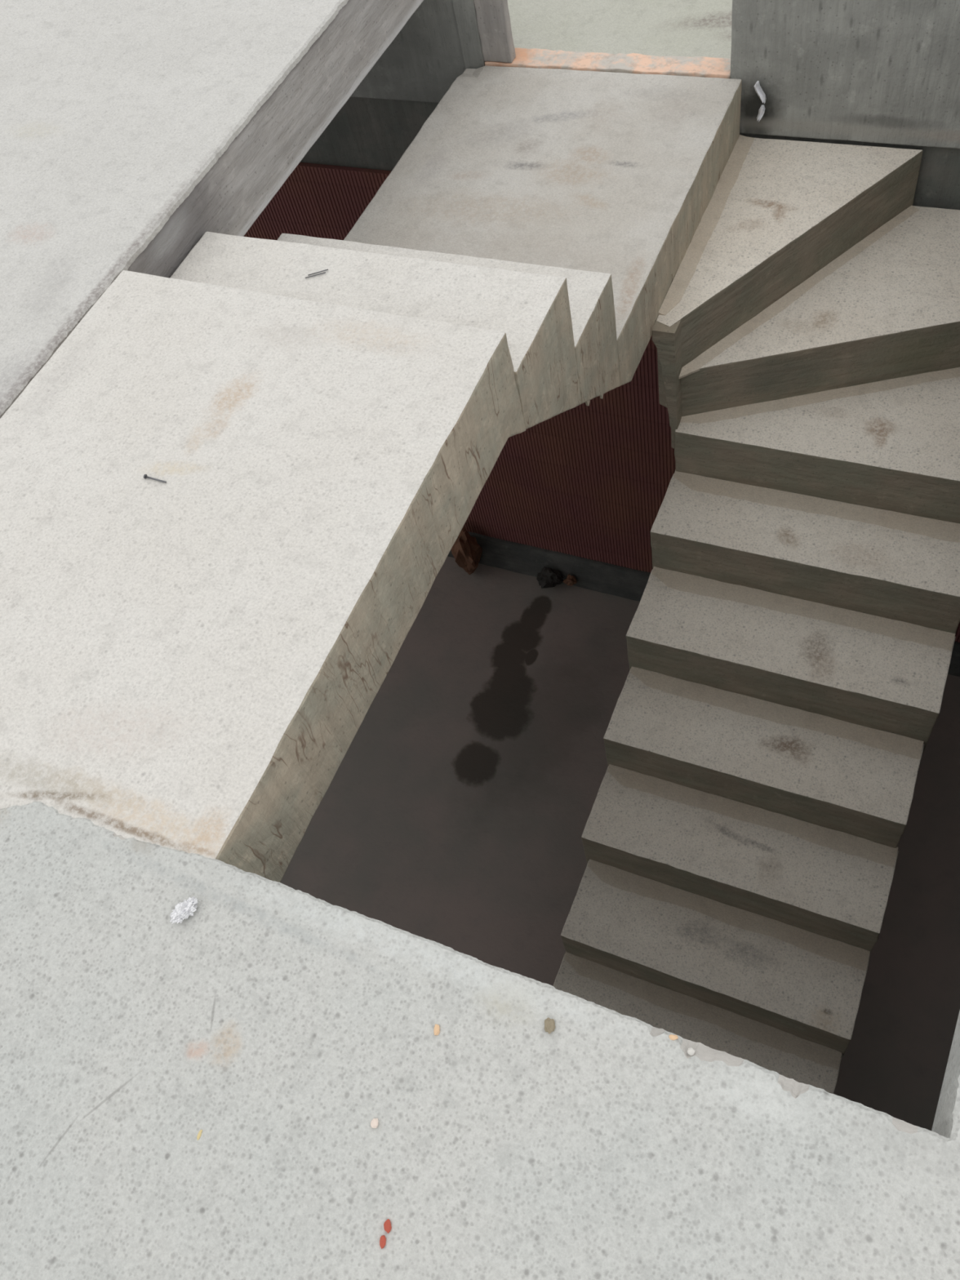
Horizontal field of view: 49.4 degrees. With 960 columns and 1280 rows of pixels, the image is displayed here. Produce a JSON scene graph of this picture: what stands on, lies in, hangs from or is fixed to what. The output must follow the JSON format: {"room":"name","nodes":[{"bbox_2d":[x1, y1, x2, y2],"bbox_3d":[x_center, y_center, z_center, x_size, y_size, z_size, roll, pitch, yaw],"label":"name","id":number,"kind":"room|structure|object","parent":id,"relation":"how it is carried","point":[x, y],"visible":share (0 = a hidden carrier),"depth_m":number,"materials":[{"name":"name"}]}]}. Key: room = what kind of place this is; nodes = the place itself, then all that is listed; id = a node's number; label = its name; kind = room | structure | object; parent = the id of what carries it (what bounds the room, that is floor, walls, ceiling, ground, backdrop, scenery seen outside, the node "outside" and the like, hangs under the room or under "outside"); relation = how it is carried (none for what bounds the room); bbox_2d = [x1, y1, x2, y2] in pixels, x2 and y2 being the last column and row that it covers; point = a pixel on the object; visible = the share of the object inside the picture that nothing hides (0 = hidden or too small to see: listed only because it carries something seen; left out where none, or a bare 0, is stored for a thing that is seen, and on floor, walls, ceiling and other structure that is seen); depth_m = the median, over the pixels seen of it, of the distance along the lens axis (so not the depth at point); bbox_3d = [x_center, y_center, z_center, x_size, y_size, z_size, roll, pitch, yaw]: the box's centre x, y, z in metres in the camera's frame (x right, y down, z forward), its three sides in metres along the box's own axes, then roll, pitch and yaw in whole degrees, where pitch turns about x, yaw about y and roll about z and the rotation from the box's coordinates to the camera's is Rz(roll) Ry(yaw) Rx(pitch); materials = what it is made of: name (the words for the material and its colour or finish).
{"room":"stairwell","nodes":[
{"label":"stairwell","id":0,"kind":"room"},
{"bbox_2d":[0,0,959,1279],"bbox_3d":[-0.443,0.583,1.316,6.400,0.208,5.801,15,61,20],"label":"floor","id":1,"kind":"structure","parent":0,"point":[276,1021],"depth_m":1.20,"materials":[{"name":"concrete"}]},
{"bbox_2d":[169,896,198,924],"bbox_3d":[-0.375,0.342,1.322,0.044,0.020,0.024,-40,59,-15],"label":"scrap","id":2,"kind":"object","parent":1,"relation":"on","point":[182,910],"visible":1,"depth_m":1.32,"materials":[{"name":"white paper"}]},
{"bbox_2d":[196,1129,202,1140],"bbox_3d":[-0.317,0.559,1.179,0.004,0.003,0.012,9,60,17],"label":"wood splinter","id":3,"kind":"object","parent":1,"relation":"on","point":[199,1134],"visible":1,"depth_m":1.18,"materials":[{"name":"beige wood"}]},
{"bbox_2d":[370,1118,378,1128],"bbox_3d":[-0.116,0.533,1.152,0.009,0.007,0.010,0,57,11],"label":"crumb","id":4,"kind":"object","parent":1,"relation":"on","point":[374,1123],"visible":1,"depth_m":1.15,"materials":[{"name":"white"}]},
{"bbox_2d":[379,1235,386,1248],"bbox_3d":[-0.101,0.627,1.088,0.007,0.006,0.013,-1,57,11],"label":"chip","id":5,"kind":"object","parent":1,"relation":"on","point":[383,1239],"visible":1,"depth_m":1.09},
{"bbox_2d":[383,1218,391,1233],"bbox_3d":[-0.097,0.615,1.095,0.008,0.006,0.013,-10,56,5],"label":"chip","id":6,"kind":"object","parent":1,"relation":"on","point":[387,1225],"visible":1,"depth_m":1.09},
{"bbox_2d":[433,1023,439,1035],"bbox_3d":[-0.049,0.446,1.196,0.007,0.004,0.012,-1,57,11],"label":"chip","id":7,"kind":"object","parent":1,"relation":"on","point":[437,1028],"visible":1,"depth_m":1.20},
{"bbox_2d":[544,1017,555,1034],"bbox_3d":[0.079,0.434,1.175,0.013,0.008,0.018,-6,56,8],"label":"chip","id":8,"kind":"object","parent":1,"relation":"on","point":[549,1024],"visible":1,"depth_m":1.17,"materials":[{"name":"beige stone"}]},
{"bbox_2d":[668,1034,678,1039],"bbox_3d":[0.213,0.437,1.149,0.010,0.004,0.006,0,57,11],"label":"crumb","id":9,"kind":"object","parent":1,"relation":"on","point":[672,1037],"visible":1,"depth_m":1.15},
{"bbox_2d":[687,1047,695,1055],"bbox_3d":[0.230,0.448,1.137,0.008,0.006,0.008,27,66,26],"label":"crumb","id":10,"kind":"object","parent":1,"relation":"on","point":[691,1051],"visible":1,"depth_m":1.14,"materials":[{"name":"white"}]},
{"bbox_2d":[243,0,959,642],"bbox_3d":[0.928,-1.112,3.757,6.402,3.311,0.142,15,61,20],"label":"wall","id":11,"kind":"structure","parent":0,"point":[869,71],"depth_m":3.39,"materials":[{"name":"grey concrete"}]},
{"bbox_2d":[474,0,515,62],"bbox_3d":[0.002,-1.961,2.913,0.097,0.688,0.040,15,61,20],"label":"door frame","id":12,"kind":"structure","parent":11,"relation":"attached to","point":[493,19],"depth_m":3.11,"materials":[{"name":"grey concrete"}]},
{"bbox_2d":[484,48,730,78],"bbox_3d":[0.378,-1.705,3.105,0.769,0.039,0.093,15,61,20],"label":"threshold","id":13,"kind":"object","parent":11,"relation":"on","point":[646,64],"visible":0.77,"depth_m":3.07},
{"bbox_2d":[448,531,959,676],"bbox_3d":[1.157,-0.170,5.014,6.405,0.153,0.095,15,61,20],"label":"baseboard","id":14,"kind":"structure","parent":11,"relation":"attached to","point":[589,574],"depth_m":5.26,"materials":[{"name":"grey concrete"}]},
{"bbox_2d":[753,80,766,103],"bbox_3d":[0.787,-1.540,2.936,0.036,0.060,0.023,15,61,20],"label":"plastic shred","id":15,"kind":"object","parent":11,"relation":"attached to","point":[758,90],"visible":1,"depth_m":2.93,"materials":[{"name":"white plastic"}]},
{"bbox_2d":[756,104,764,121],"bbox_3d":[0.803,-1.505,2.985,0.023,0.046,0.023,15,61,20],"label":"plastic shred","id":16,"kind":"object","parent":11,"relation":"attached to","point":[762,110],"visible":1,"depth_m":2.98,"materials":[{"name":"white plastic"}]},
{"bbox_2d":[280,555,959,1130],"bbox_3d":[0.080,2.213,3.826,6.400,0.100,5.820,15,61,20],"label":"floor","id":17,"kind":"structure","parent":0,"point":[455,814],"depth_m":4.71,"materials":[{"name":"grey concrete"}]},
{"bbox_2d":[450,526,482,574],"bbox_3d":[-0.070,-0.461,5.362,0.162,0.283,0.208,-10,56,5],"label":"fragment","id":18,"kind":"object","parent":17,"relation":"on","point":[466,551],"visible":0.97,"depth_m":5.30,"materials":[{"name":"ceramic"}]},
{"bbox_2d":[0,65,959,1093],"bbox_3d":[0.260,0.461,3.001,1.782,3.091,3.584,15,61,20],"label":"staircase","id":19,"kind":"structure","parent":17,"relation":"on","point":[191,662],"depth_m":2.77,"materials":[{"name":"beige concrete"}]},
{"bbox_2d":[143,474,166,483],"bbox_3d":[-0.550,-0.273,1.770,0.045,0.008,0.008,15,61,20],"label":"nail","id":20,"kind":"object","parent":19,"relation":"on","point":[145,476],"visible":1,"depth_m":1.77,"materials":[{"name":"metal"}]},
{"bbox_2d":[305,271,325,278],"bbox_3d":[-0.342,-0.757,2.169,0.044,0.002,0.002,-14,56,3],"label":"wire offcut","id":21,"kind":"object","parent":19,"relation":"on","point":[324,272],"visible":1,"depth_m":2.17,"materials":[{"name":"metal"}]},
{"bbox_2d":[307,269,328,275],"bbox_3d":[-0.337,-0.765,2.172,0.044,0.002,0.002,-15,56,2],"label":"wire offcut","id":22,"kind":"object","parent":19,"relation":"on","point":[325,269],"visible":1,"depth_m":2.17,"materials":[{"name":"metal"}]},
{"bbox_2d":[536,566,564,588],"bbox_3d":[0.352,-0.329,5.298,0.137,0.113,0.121,-16,56,1],"label":"lump","id":23,"kind":"object","parent":17,"relation":"on","point":[548,577],"visible":1,"depth_m":5.26,"materials":[{"name":"grey stone"}]},
{"bbox_2d":[562,573,577,586],"bbox_3d":[0.454,-0.299,5.261,0.059,0.076,0.054,-31,57,-9],"label":"crumb","id":24,"kind":"object","parent":17,"relation":"on","point":[570,580],"visible":1,"depth_m":5.25,"materials":[{"name":"ceramic"}]},
{"bbox_2d":[507,0,733,57],"bbox_3d":[1.076,-2.661,3.653,2.800,0.122,2.500,15,61,20],"label":"floor","id":25,"kind":"structure","parent":0,"point":[677,28],"depth_m":3.20,"materials":[{"name":"beige concrete"}]}
]}

